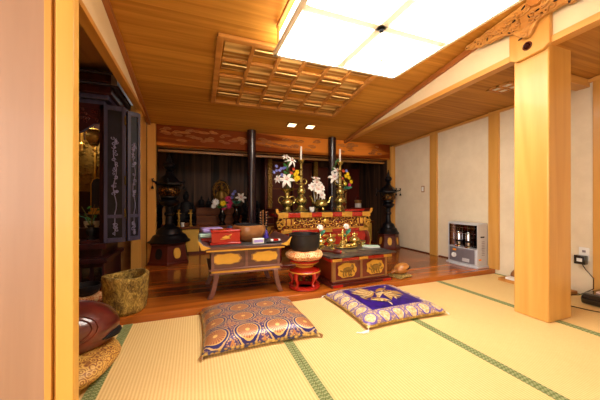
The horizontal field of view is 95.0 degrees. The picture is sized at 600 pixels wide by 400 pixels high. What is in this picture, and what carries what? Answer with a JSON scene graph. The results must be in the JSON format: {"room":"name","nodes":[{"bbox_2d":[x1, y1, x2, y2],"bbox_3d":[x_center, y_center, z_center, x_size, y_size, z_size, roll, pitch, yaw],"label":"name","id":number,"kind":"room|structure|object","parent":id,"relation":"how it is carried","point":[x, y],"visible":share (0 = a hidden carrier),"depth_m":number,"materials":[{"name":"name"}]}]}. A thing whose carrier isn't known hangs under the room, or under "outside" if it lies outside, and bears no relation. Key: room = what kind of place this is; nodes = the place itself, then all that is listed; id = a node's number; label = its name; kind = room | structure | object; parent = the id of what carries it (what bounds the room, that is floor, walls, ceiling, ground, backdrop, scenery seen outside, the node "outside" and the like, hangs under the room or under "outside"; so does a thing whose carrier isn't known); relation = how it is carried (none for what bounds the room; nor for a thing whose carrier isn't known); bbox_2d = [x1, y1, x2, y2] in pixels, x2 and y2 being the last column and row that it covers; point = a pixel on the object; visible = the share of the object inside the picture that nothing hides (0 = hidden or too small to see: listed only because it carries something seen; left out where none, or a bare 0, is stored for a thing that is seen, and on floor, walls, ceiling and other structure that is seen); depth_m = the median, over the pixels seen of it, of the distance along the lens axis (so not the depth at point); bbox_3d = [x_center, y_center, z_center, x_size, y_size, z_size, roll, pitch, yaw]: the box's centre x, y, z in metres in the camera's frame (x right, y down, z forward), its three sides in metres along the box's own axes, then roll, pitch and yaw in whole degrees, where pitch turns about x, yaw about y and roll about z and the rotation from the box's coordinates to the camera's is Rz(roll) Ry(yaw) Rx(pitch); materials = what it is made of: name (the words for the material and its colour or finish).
{"room":"house of worship","nodes":[
{"label":"house of worship","id":0,"kind":"room"},
{"bbox_2d":[79,23,111,72],"bbox_3d":[-1.935,-1.220,0.037,2.410,0.040,6.450,0,0,-21],"label":"ceiling","id":1,"kind":"structure","parent":0,"point":[90,58],"depth_m":2.30,"materials":[{"name":"brown wood"}]},
{"bbox_2d":[82,0,158,267],"bbox_3d":[-1.002,-0.659,0.956,0.090,2.939,7.500,0,0,-21],"label":"wall","id":2,"kind":"structure","parent":0,"point":[96,9],"depth_m":2.18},
{"bbox_2d":[56,0,78,399],"bbox_3d":[-0.838,-0.330,0.991,0.052,2.420,0.050,0,0,-21],"label":"wooden pillar","id":3,"kind":"structure","parent":2,"relation":"attached to","point":[67,11],"depth_m":0.97,"materials":[{"name":"brown wood"}]},
{"bbox_2d":[79,0,146,121],"bbox_3d":[-0.791,-1.004,0.474,0.060,0.037,6.450,0,0,-21],"label":"trim","id":4,"kind":"structure","parent":2,"relation":"attached to","point":[86,21],"depth_m":1.84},
{"bbox_2d":[102,0,150,124],"bbox_3d":[-0.759,-1.524,0.486,0.032,1.179,6.450,0,0,-21],"label":"trim","id":5,"kind":"structure","parent":2,"relation":"attached to","point":[107,4],"depth_m":2.20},
{"bbox_2d":[131,105,142,268],"bbox_3d":[-1.829,-0.115,3.080,0.100,1.850,0.100,0,0,-21],"label":"trim","id":6,"kind":"structure","parent":2,"relation":"attached to","point":[136,245],"depth_m":3.05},
{"bbox_2d":[147,123,156,262],"bbox_3d":[-1.891,-0.080,3.517,0.095,1.780,0.120,0,0,-21],"label":"trim","id":7,"kind":"structure","parent":2,"relation":"attached to","point":[151,129],"depth_m":3.46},
{"bbox_2d":[118,109,130,270],"bbox_3d":[-2.385,-0.195,3.007,0.990,2.010,0.080,0,0,-21],"label":"wall","id":8,"kind":"structure","parent":0,"point":[126,254],"depth_m":3.12,"materials":[{"name":"brown wood"}]},
{"bbox_2d":[159,149,356,227],"bbox_3d":[-1.665,-0.190,4.781,6.300,2.100,0.120,0,0,-21],"label":"wall","id":9,"kind":"structure","parent":0,"point":[200,172],"depth_m":4.75,"materials":[{"name":"wood"}]},
{"bbox_2d":[99,242,494,325],"bbox_3d":[-1.144,0.850,3.417,6.300,0.080,2.800,0,0,-21],"label":"platform","id":10,"kind":"object","parent":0,"point":[180,290],"visible":0.31,"depth_m":2.70,"materials":[{"name":"wood"}]},
{"bbox_2d":[79,291,101,301],"bbox_3d":[-1.682,0.775,2.162,0.250,0.068,0.250,0,0,-21],"label":"cushion","id":11,"kind":"object","parent":10,"relation":"on","point":[97,296],"visible":0.37,"depth_m":2.13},
{"bbox_2d":[79,281,100,296],"bbox_3d":[-1.682,0.708,2.162,0.200,0.085,0.199,0,0,-21],"label":"bowl","id":12,"kind":"object","parent":11,"relation":"on","point":[88,288],"visible":0.68,"depth_m":2.14,"materials":[{"name":"metal"}]},
{"bbox_2d":[79,68,139,289],"bbox_3d":[-2.109,-0.152,2.611,1.082,1.925,0.723,0,0,-21],"label":"tall cabinet","id":13,"kind":"object","parent":10,"relation":"on","point":[104,105],"visible":0.49,"depth_m":2.51,"materials":[{"name":"black paint"}]},
{"bbox_2d":[79,131,95,151],"bbox_3d":[-2.010,-0.575,2.530,0.226,0.270,0.060,0,0,-21],"label":"hanging ornament","id":14,"kind":"object","parent":13,"relation":"hanging from","point":[81,135],"visible":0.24,"depth_m":2.52,"materials":[{"name":"gold metal"}]},
{"bbox_2d":[86,225,95,239],"bbox_3d":[-1.912,0.295,2.513,0.076,0.130,0.075,0,0,-21],"label":"vase","id":15,"kind":"object","parent":13,"relation":"on","point":[90,231],"visible":0.99,"depth_m":2.49,"materials":[{"name":"ceramic"}]},
{"bbox_2d":[79,204,98,224],"bbox_3d":[-1.913,0.150,2.502,0.172,0.222,0.045,0,0,-21],"label":"sprigs","id":16,"kind":"object","parent":15,"relation":"in","point":[88,218],"visible":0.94,"depth_m":2.51,"materials":[{"name":"teal plant"}]},
{"bbox_2d":[85,126,98,146],"bbox_3d":[-1.909,-0.610,2.547,0.143,0.220,0.143,0,0,-21],"label":"hanging lantern","id":17,"kind":"object","parent":13,"relation":"hanging from","point":[92,136],"visible":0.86,"depth_m":2.51,"materials":[{"name":"gold metal"}]},
{"bbox_2d":[88,177,98,213],"bbox_3d":[-2.004,-0.042,2.724,0.140,0.364,0.060,0,0,-21],"label":"tablet","id":18,"kind":"object","parent":13,"relation":"on","point":[94,185],"visible":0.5,"depth_m":2.70,"materials":[{"name":"brown wood"}]},
{"bbox_2d":[101,268,148,316],"bbox_3d":[-1.274,0.671,2.010,0.297,0.278,0.301,0,0,-21],"label":"pot","id":19,"kind":"object","parent":10,"relation":"on","point":[126,291],"visible":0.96,"depth_m":1.91,"materials":[{"name":"brown"}]},
{"bbox_2d":[147,154,189,265],"bbox_3d":[-1.712,0.099,3.601,0.514,1.419,0.536,0,0,-21],"label":"bronze lantern","id":20,"kind":"object","parent":10,"relation":"on","point":[168,246],"visible":0.96,"depth_m":3.48,"materials":[{"name":"black metal"}]},
{"bbox_2d":[198,231,290,299],"bbox_3d":[-0.535,0.569,2.565,0.788,0.483,0.525,0,0,-21],"label":"table","id":21,"kind":"object","parent":10,"relation":"on","point":[244,257],"visible":0.96,"depth_m":2.35,"materials":[{"name":"brown wood"}]},
{"bbox_2d":[208,228,240,245],"bbox_3d":[-0.663,0.320,2.423,0.260,0.125,0.160,0,0,-24],"label":"box","id":22,"kind":"object","parent":21,"relation":"on","point":[225,236],"visible":0.98,"depth_m":2.36,"materials":[{"name":"paint"}]},
{"bbox_2d":[232,223,265,241],"bbox_3d":[-0.484,0.304,2.598,0.314,0.157,0.314,0,0,-21],"label":"wooden bowl","id":23,"kind":"object","parent":21,"relation":"on","point":[248,231],"visible":0.83,"depth_m":2.48,"materials":[{"name":"brown wood"}]},
{"bbox_2d":[252,238,263,243],"bbox_3d":[-0.370,0.360,2.427,0.100,0.045,0.041,0,0,-24],"label":"box","id":24,"kind":"object","parent":21,"relation":"on","point":[254,240],"visible":1,"depth_m":2.41,"materials":[{"name":"white paper"}]},
{"bbox_2d":[258,210,268,238],"bbox_3d":[-0.355,0.240,2.701,0.097,0.285,0.093,0,0,-1],"label":"beads","id":25,"kind":"object","parent":21,"relation":"on","point":[262,220],"visible":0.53,"depth_m":2.69,"materials":[{"name":"brown wood"}]},
{"bbox_3d":[-0.834,0.363,2.550,0.190,0.040,0.160,0,0,-15],"label":"packet","id":26,"kind":"object","parent":21,"relation":"on","visible":0},
{"bbox_2d":[198,232,209,237],"bbox_3d":[-0.839,0.323,2.548,0.190,0.040,0.160,0,0,-22],"label":"packet","id":27,"kind":"object","parent":26,"relation":"on","point":[200,234],"visible":0.48,"depth_m":2.47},
{"bbox_2d":[200,227,222,232],"bbox_3d":[-0.824,0.278,2.565,0.190,0.040,0.160,0,0,-29],"label":"packet","id":28,"kind":"object","parent":27,"relation":"on","point":[202,229],"visible":0.66,"depth_m":2.50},
{"bbox_2d":[247,129,255,222],"bbox_3d":[-0.684,-0.085,3.881,0.124,1.790,0.124,0,0,-21],"label":"round column","id":29,"kind":"structure","parent":10,"relation":"on","point":[251,134],"depth_m":3.83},
{"bbox_2d":[160,220,373,253],"bbox_3d":[-0.396,0.603,4.864,3.670,0.415,0.570,0,0,-21],"label":"base cabinet","id":30,"kind":"object","parent":10,"relation":"on","point":[192,246],"visible":0.18,"depth_m":4.15,"materials":[{"name":"gold wood"}]},
{"bbox_2d":[161,206,165,226],"bbox_3d":[-2.006,0.245,4.104,0.117,0.300,0.060,0,0,-21],"label":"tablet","id":31,"kind":"object","parent":30,"relation":"on","point":[163,209],"visible":0.48,"depth_m":4.08,"materials":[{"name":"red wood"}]},
{"bbox_2d":[157,204,174,225],"bbox_3d":[-2.102,0.147,4.271,0.300,0.495,0.300,0,0,-21],"label":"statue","id":32,"kind":"object","parent":30,"relation":"on","point":[159,207],"visible":0.24,"depth_m":4.18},
{"bbox_2d":[175,191,196,225],"bbox_3d":[-1.769,0.128,4.270,0.324,0.535,0.324,0,0,-21],"label":"statue","id":33,"kind":"object","parent":30,"relation":"on","point":[185,206],"visible":0.84,"depth_m":4.21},
{"bbox_2d":[196,207,240,224],"bbox_3d":[-1.361,0.260,4.602,0.700,0.270,0.330,0,0,-21],"label":"stand","id":34,"kind":"object","parent":30,"relation":"on","point":[204,216],"visible":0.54,"depth_m":4.49,"materials":[{"name":"brown wood"}]},
{"bbox_2d":[198,196,204,207],"bbox_3d":[-1.633,0.026,4.557,0.120,0.198,0.120,0,0,-21],"label":"statue","id":35,"kind":"object","parent":34,"relation":"on","point":[201,201],"visible":1,"depth_m":4.53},
{"bbox_2d":[212,180,229,207],"bbox_3d":[-1.334,-0.112,4.671,0.294,0.474,0.240,0,0,-21],"label":"statue","id":36,"kind":"object","parent":34,"relation":"on","point":[220,190],"visible":0.81,"depth_m":4.69,"materials":[{"name":"gold metal"}]},
{"bbox_2d":[218,207,225,224],"bbox_3d":[-1.232,0.255,4.347,0.121,0.280,0.121,0,0,-21],"label":"vase","id":37,"kind":"object","parent":30,"relation":"on","point":[221,216],"visible":0.9,"depth_m":4.31,"materials":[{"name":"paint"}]},
{"bbox_2d":[212,196,232,209],"bbox_3d":[-1.219,0.053,4.306,0.335,0.247,0.133,0,0,-21],"label":"flower bouquet","id":38,"kind":"object","parent":37,"relation":"in","point":[215,202],"visible":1,"depth_m":4.30,"materials":[{"name":"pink plant"}]},
{"bbox_2d":[232,206,239,224],"bbox_3d":[-1.026,0.245,4.425,0.130,0.300,0.130,0,0,-21],"label":"vase","id":39,"kind":"object","parent":30,"relation":"on","point":[236,215],"visible":0.96,"depth_m":4.39,"materials":[{"name":"paint"}]},
{"bbox_2d":[231,190,245,204],"bbox_3d":[-0.979,-0.004,4.394,0.266,0.320,0.113,0,0,-21],"label":"flower bouquet","id":40,"kind":"object","parent":39,"relation":"in","point":[239,197],"visible":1,"depth_m":4.41,"materials":[{"name":"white plant"}]},
{"bbox_2d":[241,200,260,222],"bbox_3d":[-0.843,0.098,4.731,0.360,0.594,0.360,0,0,-21],"label":"statue","id":41,"kind":"object","parent":30,"relation":"on","point":[244,205],"visible":0.28,"depth_m":4.65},
{"bbox_2d":[260,155,318,223],"bbox_3d":[-0.165,-0.223,5.008,1.024,1.235,0.474,0,0,-21],"label":"shrine","id":42,"kind":"object","parent":30,"relation":"on","point":[270,191],"visible":0.62,"depth_m":4.91,"materials":[{"name":"red wood"}]},
{"bbox_2d":[319,167,358,210],"bbox_3d":[0.772,-0.122,5.540,0.985,1.035,0.080,0,0,-21],"label":"folding screen","id":43,"kind":"object","parent":30,"relation":"on","point":[352,193],"visible":0.41,"depth_m":5.58,"materials":[{"name":"red wood"}]},
{"bbox_2d":[354,196,361,207],"bbox_3d":[1.136,0.157,5.379,0.150,0.476,0.150,0,0,-21],"label":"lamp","id":44,"kind":"object","parent":30,"relation":"on","point":[357,202],"visible":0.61,"depth_m":5.33,"materials":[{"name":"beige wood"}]},
{"bbox_2d":[288,259,319,291],"bbox_3d":[0.047,0.679,2.554,0.305,0.262,0.301,0,0,-21],"label":"stand","id":45,"kind":"object","parent":10,"relation":"on","point":[302,268],"visible":0.91,"depth_m":2.46,"materials":[{"name":"paint"}]},
{"bbox_2d":[285,249,322,261],"bbox_3d":[0.046,0.502,2.557,0.352,0.096,0.354,0,0,-21],"label":"cushion","id":46,"kind":"object","parent":45,"relation":"on","point":[299,256],"visible":0.71,"depth_m":2.41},
{"bbox_2d":[289,232,319,251],"bbox_3d":[0.042,0.399,2.553,0.292,0.175,0.292,0,0,-21],"label":"bowl","id":47,"kind":"object","parent":46,"relation":"on","point":[300,241],"visible":0.83,"depth_m":2.44,"materials":[{"name":"metal"}]},
{"bbox_2d":[266,207,372,267],"bbox_3d":[0.258,0.458,3.741,1.400,0.705,0.522,0,0,-21],"label":"altar table","id":48,"kind":"object","parent":10,"relation":"on","point":[285,223],"visible":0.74,"depth_m":3.54,"materials":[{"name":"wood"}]},
{"bbox_2d":[278,188,295,211],"bbox_3d":[-0.169,0.005,3.554,0.209,0.300,0.209,0,0,24],"label":"brass vase","id":49,"kind":"object","parent":48,"relation":"on","point":[286,202],"visible":0.98,"depth_m":3.51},
{"bbox_2d":[273,155,299,187],"bbox_3d":[-0.171,-0.307,3.503,0.381,0.565,0.168,0,0,-21],"label":"flower bouquet","id":50,"kind":"object","parent":49,"relation":"in","point":[287,179],"visible":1,"depth_m":3.50,"materials":[{"name":"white plant"}]},
{"bbox_2d":[293,160,308,211],"bbox_3d":[0.013,-0.186,3.623,0.207,0.681,0.207,0,0,-21],"label":"candlestick","id":51,"kind":"object","parent":48,"relation":"on","point":[301,200],"visible":0.95,"depth_m":3.58,"materials":[{"name":"gold metal"}]},
{"bbox_2d":[308,177,324,207],"bbox_3d":[0.234,-0.086,3.807,0.234,0.484,0.160,0,0,10],"label":"flowers","id":52,"kind":"object","parent":48,"relation":"on","point":[314,187],"visible":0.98,"depth_m":3.79,"materials":[{"name":"white plant"}]},
{"bbox_2d":[309,196,332,211],"bbox_3d":[0.280,0.051,3.682,0.311,0.214,0.190,0,0,8],"label":"incense burner","id":53,"kind":"object","parent":48,"relation":"on","point":[322,204],"visible":1,"depth_m":3.62,"materials":[{"name":"gold metal"}]},
{"bbox_2d":[314,199,327,208],"bbox_3d":[0.280,0.055,3.682,0.190,0.130,0.190,0,0,-21],"label":"bowl","id":54,"kind":"object","parent":48,"relation":"on","point":[319,203],"depth_m":3.61,"materials":[{"name":"gold metal"}]},
{"bbox_2d":[332,161,345,210],"bbox_3d":[0.553,-0.186,3.808,0.207,0.681,0.207,0,0,-21],"label":"candlestick","id":55,"kind":"object","parent":48,"relation":"on","point":[339,200],"visible":0.98,"depth_m":3.77,"materials":[{"name":"gold metal"}]},
{"bbox_3d":[0.604,0.013,3.998,0.170,0.285,0.170,0,0,-21],"label":"bronze vase","id":56,"kind":"object","parent":48,"relation":"on","visible":0},
{"bbox_2d":[328,159,352,189],"bbox_3d":[0.598,-0.299,3.958,0.386,0.589,0.163,0,0,-21],"label":"flower bouquet","id":57,"kind":"object","parent":56,"relation":"in","point":[334,176],"visible":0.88,"depth_m":3.94,"materials":[{"name":"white plant"}]},
{"bbox_2d":[328,137,335,209],"bbox_3d":[0.507,-0.085,4.336,0.124,1.790,0.124,0,0,-21],"label":"round column","id":58,"kind":"structure","parent":10,"relation":"on","point":[331,140],"depth_m":4.28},
{"bbox_2d":[309,253,391,288],"bbox_3d":[0.503,0.675,2.887,0.710,0.270,0.544,0,0,-24],"label":"desk","id":59,"kind":"object","parent":10,"relation":"on","point":[355,270],"visible":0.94,"depth_m":2.66,"materials":[{"name":"red wood"}]},
{"bbox_2d":[319,244,395,258],"bbox_3d":[0.500,0.522,2.883,0.760,0.027,0.610,0,0,-24],"label":"cloth","id":60,"kind":"object","parent":59,"relation":"on","point":[356,251],"visible":0.67,"depth_m":2.73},
{"bbox_2d":[325,232,335,246],"bbox_3d":[0.340,0.438,3.058,0.120,0.160,0.120,0,0,-21],"label":"brass censer","id":61,"kind":"object","parent":60,"relation":"on","point":[330,240],"visible":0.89,"depth_m":3.03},
{"bbox_2d":[326,240,334,246],"bbox_3d":[0.340,0.480,3.058,0.110,0.075,0.110,0,0,-21],"label":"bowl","id":62,"kind":"object","parent":61,"relation":"on","point":[329,242],"depth_m":3.02,"materials":[{"name":"gold metal"}]},
{"bbox_2d":[321,249,341,253],"bbox_3d":[0.263,0.495,2.689,0.306,0.046,0.046,0,0,31],"label":"mallet","id":63,"kind":"object","parent":60,"relation":"on","point":[335,251],"visible":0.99,"depth_m":2.63,"materials":[{"name":"red wood"}]},
{"bbox_2d":[344,223,350,243],"bbox_3d":[0.542,0.393,3.169,0.088,0.250,0.128,0,0,16],"label":"flower","id":64,"kind":"object","parent":60,"relation":"on","point":[345,225],"visible":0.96,"depth_m":3.16,"materials":[{"name":"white plant"}]},
{"bbox_2d":[349,232,358,245],"bbox_3d":[0.616,0.433,3.126,0.120,0.170,0.120,0,0,-21],"label":"brass censer","id":65,"kind":"object","parent":60,"relation":"on","point":[354,239],"visible":0.93,"depth_m":3.09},
{"bbox_2d":[350,239,358,245],"bbox_3d":[0.616,0.480,3.126,0.110,0.075,0.110,0,0,-21],"label":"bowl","id":66,"kind":"object","parent":65,"relation":"on","point":[354,241],"depth_m":3.09,"materials":[{"name":"gold metal"}]},
{"bbox_2d":[375,170,400,249],"bbox_3d":[1.496,0.150,4.660,0.376,1.321,0.426,0,0,-21],"label":"bronze lantern","id":67,"kind":"object","parent":10,"relation":"on","point":[388,238],"visible":1,"depth_m":4.57,"materials":[{"name":"black metal"}]},
{"bbox_2d":[388,273,411,279],"bbox_3d":[1.052,0.791,2.907,0.210,0.033,0.180,0,0,-33],"label":"cushion","id":68,"kind":"object","parent":10,"relation":"on","point":[405,275],"visible":0.78,"depth_m":2.85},
{"bbox_2d":[391,262,409,273],"bbox_3d":[1.057,0.724,2.915,0.217,0.119,0.140,0,0,4],"label":"fish","id":69,"kind":"object","parent":68,"relation":"on","point":[400,268],"visible":0.98,"depth_m":2.86},
{"bbox_2d":[446,221,488,268],"bbox_3d":[2.076,0.545,3.447,0.241,0.530,0.440,0,0,-21],"label":"heater","id":70,"kind":"object","parent":10,"relation":"on","point":[467,241],"visible":1,"depth_m":3.36,"materials":[{"name":"silver metal"}]},
{"bbox_2d":[446,260,488,268],"bbox_3d":[2.076,0.799,3.447,0.241,0.022,0.440,0,0,-21],"label":"drip tray","id":71,"kind":"object","parent":70,"relation":"on","point":[476,266],"depth_m":3.31,"materials":[{"name":"silver metal"}]},
{"bbox_2d":[110,0,525,140],"bbox_3d":[0.551,-1.554,1.024,2.840,1.170,6.520,0,0,-21],"label":"ceiling","id":72,"kind":"structure","parent":0,"point":[170,45],"depth_m":2.55,"materials":[{"name":"brown wood"}]},
{"bbox_2d":[286,122,297,127],"bbox_3d":[-0.112,-1.039,3.811,0.140,0.036,0.140,0,0,-21],"label":"recessed light","id":73,"kind":"object","parent":72,"relation":"in","point":[290,124],"visible":1,"depth_m":3.80,"materials":[{"name":"white plastic"}]},
{"bbox_2d":[211,32,376,117],"bbox_3d":[-0.093,-1.180,2.851,1.542,0.211,1.028,0,0,-21],"label":"panel","id":74,"kind":"object","parent":72,"relation":"attached to","point":[239,50],"visible":0.77,"depth_m":2.77,"materials":[{"name":"wood"}]},
{"bbox_2d":[273,0,522,79],"bbox_3d":[0.547,-1.166,1.847,1.204,0.484,1.186,0,0,-21],"label":"ceiling lamp","id":75,"kind":"object","parent":72,"relation":"attached to","point":[380,38],"visible":1,"depth_m":1.84,"materials":[{"name":"white"}]},
{"bbox_2d":[279,11,372,65],"bbox_3d":[0.163,-1.150,2.019,0.521,0.036,0.521,0,0,-21],"label":"diffuser","id":76,"kind":"object","parent":75,"relation":"attached to","point":[315,38],"depth_m":1.94,"materials":[{"name":"white"}]},
{"bbox_2d":[308,0,405,24],"bbox_3d":[0.375,-1.150,1.462,0.521,0.036,0.521,0,0,-21],"label":"diffuser","id":77,"kind":"object","parent":75,"relation":"attached to","point":[376,12],"depth_m":1.63,"materials":[{"name":"white"}]},
{"bbox_2d":[345,32,438,76],"bbox_3d":[0.719,-1.150,2.231,0.521,0.036,0.521,0,0,-21],"label":"diffuser","id":78,"kind":"object","parent":75,"relation":"attached to","point":[400,53],"depth_m":2.15,"materials":[{"name":"white"}]},
{"bbox_2d":[391,0,517,42],"bbox_3d":[0.932,-1.150,1.675,0.521,0.036,0.521,0,0,-21],"label":"diffuser","id":79,"kind":"object","parent":75,"relation":"attached to","point":[442,21],"depth_m":1.71,"materials":[{"name":"white"}]},
{"bbox_2d":[357,160,386,242],"bbox_3d":[1.424,-0.115,5.382,0.100,1.850,0.960,0,0,-21],"label":"wall","id":80,"kind":"structure","parent":0,"point":[371,176],"depth_m":5.28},
{"bbox_2d":[158,146,384,163],"bbox_3d":[-0.197,-0.705,4.356,3.660,0.110,0.120,0,0,-21],"label":"trim","id":81,"kind":"structure","parent":80,"relation":"attached to","point":[161,148],"depth_m":4.14,"materials":[{"name":"beige wood"}]},
{"bbox_2d":[156,124,389,159],"bbox_3d":[-0.149,-0.843,4.225,3.665,0.265,0.120,0,0,-21],"label":"beam","id":82,"kind":"structure","parent":80,"relation":"attached to","point":[166,135],"depth_m":4.02,"materials":[{"name":"wood"}]},
{"bbox_2d":[349,25,599,145],"bbox_3d":[2.358,-1.122,1.730,0.960,0.327,6.550,0,0,-21],"label":"ceiling","id":83,"kind":"structure","parent":0,"point":[470,102],"depth_m":2.99,"materials":[{"name":"brown wood"}]},
{"bbox_2d":[486,81,513,93],"bbox_3d":[1.936,-1.058,2.596,0.214,0.014,0.214,0,0,-21],"label":"ceiling vent","id":84,"kind":"object","parent":83,"relation":"in","point":[508,86],"visible":0.78,"depth_m":2.60,"materials":[{"name":"brown wood"}]},
{"bbox_2d":[372,0,599,124],"bbox_3d":[1.926,-1.553,1.484,0.033,1.152,6.400,0,0,-21],"label":"wall","id":85,"kind":"structure","parent":0,"point":[567,15],"depth_m":2.33,"materials":[{"name":"paint"}]},
{"bbox_2d":[344,48,477,142],"bbox_3d":[1.886,-1.516,1.496,0.032,1.173,6.450,0,0,-21],"label":"trim","id":86,"kind":"structure","parent":85,"relation":"attached to","point":[465,53],"depth_m":3.01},
{"bbox_2d":[348,12,599,141],"bbox_3d":[1.918,-1.128,1.508,0.080,0.335,6.450,0,0,-21],"label":"trim","id":87,"kind":"structure","parent":85,"relation":"attached to","point":[593,21],"depth_m":2.39,"materials":[{"name":"wood"}]},
{"bbox_2d":[395,82,592,293],"bbox_3d":[2.675,-0.265,2.413,0.120,2.350,7.600,0,0,-21],"label":"wall","id":88,"kind":"structure","parent":0,"point":[463,149],"depth_m":3.44,"materials":[{"name":"beige paint"}]},
{"bbox_2d":[387,146,394,224],"bbox_3d":[1.617,-0.065,4.878,0.100,1.750,0.100,0,0,-21],"label":"trim","id":89,"kind":"structure","parent":88,"relation":"attached to","point":[390,163],"depth_m":4.83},
{"bbox_2d":[430,131,437,255],"bbox_3d":[1.980,-0.097,4.058,0.045,1.814,0.130,0,0,-21],"label":"trim","id":90,"kind":"structure","parent":88,"relation":"attached to","point":[434,137],"depth_m":4.03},
{"bbox_2d":[488,110,499,269],"bbox_3d":[2.292,-0.117,3.241,0.045,1.853,0.120,0,0,-21],"label":"trim","id":91,"kind":"structure","parent":88,"relation":"attached to","point":[494,119],"depth_m":3.22,"materials":[{"name":"wood"}]},
{"bbox_2d":[393,76,599,146],"bbox_3d":[2.810,-1.089,1.849,0.030,0.317,6.450,0,0,-21],"label":"trim","id":92,"kind":"structure","parent":88,"relation":"attached to","point":[591,80],"depth_m":3.53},
{"bbox_2d":[571,74,589,90],"bbox_3d":[2.235,-1.044,2.373,0.730,0.070,0.100,0,0,-21],"label":"trim","id":93,"kind":"structure","parent":88,"relation":"attached to","point":[577,82],"depth_m":2.42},
{"bbox_2d":[579,247,589,260],"bbox_3d":[2.575,0.490,2.493,0.010,0.120,0.072,0,0,-21],"label":"wall outlet","id":94,"kind":"object","parent":88,"relation":"attached to","point":[582,250],"visible":0.78,"depth_m":2.48,"materials":[{"name":"white plastic"}]},
{"bbox_2d":[593,75,599,289],"bbox_3d":[2.623,-0.113,2.374,0.045,1.945,0.125,0,0,-21],"label":"trim","id":95,"kind":"structure","parent":88,"relation":"attached to","point":[596,84],"depth_m":2.40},
{"bbox_3d":[-0.277,0.935,1.286,6.400,0.090,7.600,0,0,-21],"label":"floor","id":96,"kind":"structure","parent":0,"visible":0},
{"bbox_2d":[79,324,127,399],"bbox_3d":[-1.291,0.874,0.845,0.948,0.031,1.899,0,0,-21],"label":"mat","id":97,"kind":"object","parent":96,"relation":"on","point":[84,394],"visible":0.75,"depth_m":1.26,"materials":[{"name":"green fabric"}]},
{"bbox_2d":[79,337,120,390],"bbox_3d":[-1.236,0.798,1.304,0.644,0.118,0.640,0,0,-21],"label":"cushion","id":98,"kind":"object","parent":97,"relation":"on","point":[93,363],"visible":0.14,"depth_m":1.30,"materials":[{"name":"gold fabric"}]},
{"bbox_2d":[79,300,121,354],"bbox_3d":[-1.191,0.662,1.393,0.488,0.304,0.451,0,0,-21],"label":"drum","id":99,"kind":"object","parent":98,"relation":"on","point":[99,322],"visible":0.28,"depth_m":1.36,"materials":[{"name":"red paint"}]},
{"bbox_2d":[88,314,326,399],"bbox_3d":[-0.399,0.874,1.185,0.958,0.031,1.899,0,0,-21],"label":"mat","id":100,"kind":"object","parent":96,"relation":"on","point":[156,360],"visible":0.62,"depth_m":1.39,"materials":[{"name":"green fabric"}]},
{"bbox_2d":[197,296,322,360],"bbox_3d":[-0.313,0.803,1.898,0.744,0.103,0.682,0,0,-21],"label":"floor cushion","id":101,"kind":"object","parent":100,"relation":"on","point":[227,326],"visible":1,"depth_m":1.71,"materials":[{"name":"multicoloured fabric"}]},
{"bbox_2d":[288,297,562,399],"bbox_3d":[0.493,0.874,1.526,0.948,0.031,1.899,0,0,-21],"label":"mat","id":102,"kind":"object","parent":96,"relation":"on","point":[409,359],"visible":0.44,"depth_m":1.43,"materials":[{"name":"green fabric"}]},
{"bbox_2d":[321,284,449,333],"bbox_3d":[0.631,0.809,2.213,0.820,0.093,0.704,0,0,-21],"label":"floor cushion","id":103,"kind":"object","parent":102,"relation":"on","point":[376,305],"visible":1,"depth_m":2.06,"materials":[{"name":"purple fabric"}]},
{"bbox_2d":[397,281,599,399],"bbox_3d":[1.371,0.874,1.861,0.928,0.031,1.899,0,0,-21],"label":"mat","id":104,"kind":"object","parent":96,"relation":"on","point":[562,359],"visible":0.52,"depth_m":1.70,"materials":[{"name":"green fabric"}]},
{"bbox_2d":[509,12,570,322],"bbox_3d":[1.800,-0.320,2.057,0.309,2.360,0.260,0,0,-21],"label":"pillar","id":105,"kind":"structure","parent":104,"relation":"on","point":[542,70],"depth_m":1.98,"materials":[{"name":"beige wood"}]},
{"bbox_2d":[465,0,576,49],"bbox_3d":[1.634,-1.342,2.005,0.046,0.339,0.940,0,0,-21],"label":"bracket","id":106,"kind":"object","parent":105,"relation":"attached to","point":[522,23],"visible":0.99,"depth_m":2.02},
{"bbox_2d":[526,0,542,6],"bbox_3d":[1.660,-1.410,1.918,0.070,0.110,0.110,0,0,-21],"label":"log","id":107,"kind":"object","parent":106,"relation":"attached to","point":[532,3],"visible":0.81,"depth_m":1.92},
{"bbox_2d":[440,273,599,334],"bbox_3d":[2.221,0.874,2.186,0.888,0.031,1.899,0,0,-21],"label":"mat","id":108,"kind":"object","parent":96,"relation":"on","point":[488,285],"visible":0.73,"depth_m":2.48,"materials":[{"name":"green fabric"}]},
{"bbox_2d":[498,275,576,295],"bbox_3d":[2.329,0.846,2.731,0.220,0.035,0.566,0,0,-21],"label":"wooden tray","id":109,"kind":"object","parent":108,"relation":"on","point":[573,292],"visible":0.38,"depth_m":2.85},
{"bbox_2d":[571,254,599,312],"bbox_3d":[2.330,0.680,2.254,0.420,0.360,0.630,0,0,10],"label":"power adapter","id":110,"kind":"object","parent":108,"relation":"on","point":[578,259],"visible":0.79,"depth_m":2.46,"materials":[{"name":"black paint"}]},
{"bbox_2d":[581,289,599,306],"bbox_3d":[2.580,0.815,2.045,0.281,0.090,0.640,0,0,-21],"label":"case","id":111,"kind":"object","parent":108,"relation":"on","point":[592,298],"visible":0.95,"depth_m":2.24,"materials":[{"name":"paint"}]},
{"bbox_3d":[-2.418,-0.415,0.447,1.800,2.650,0.160,0,0,-21],"label":"wall","id":112,"kind":"structure","parent":0,"visible":0},
{"bbox_2d":[0,0,43,399],"bbox_3d":[-1.228,-0.330,0.853,0.715,2.420,0.030,0,0,-21],"label":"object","id":113,"kind":"structure","parent":112,"relation":"in","point":[21,21],"depth_m":0.94,"materials":[{"name":"brown wood"}]},
{"bbox_2d":[44,0,55,399],"bbox_3d":[-0.886,-0.330,1.000,0.032,2.420,0.100,0,0,-21],"label":"door frame","id":114,"kind":"structure","parent":112,"relation":"attached to","point":[49,5],"depth_m":0.95,"materials":[{"name":"wood"}]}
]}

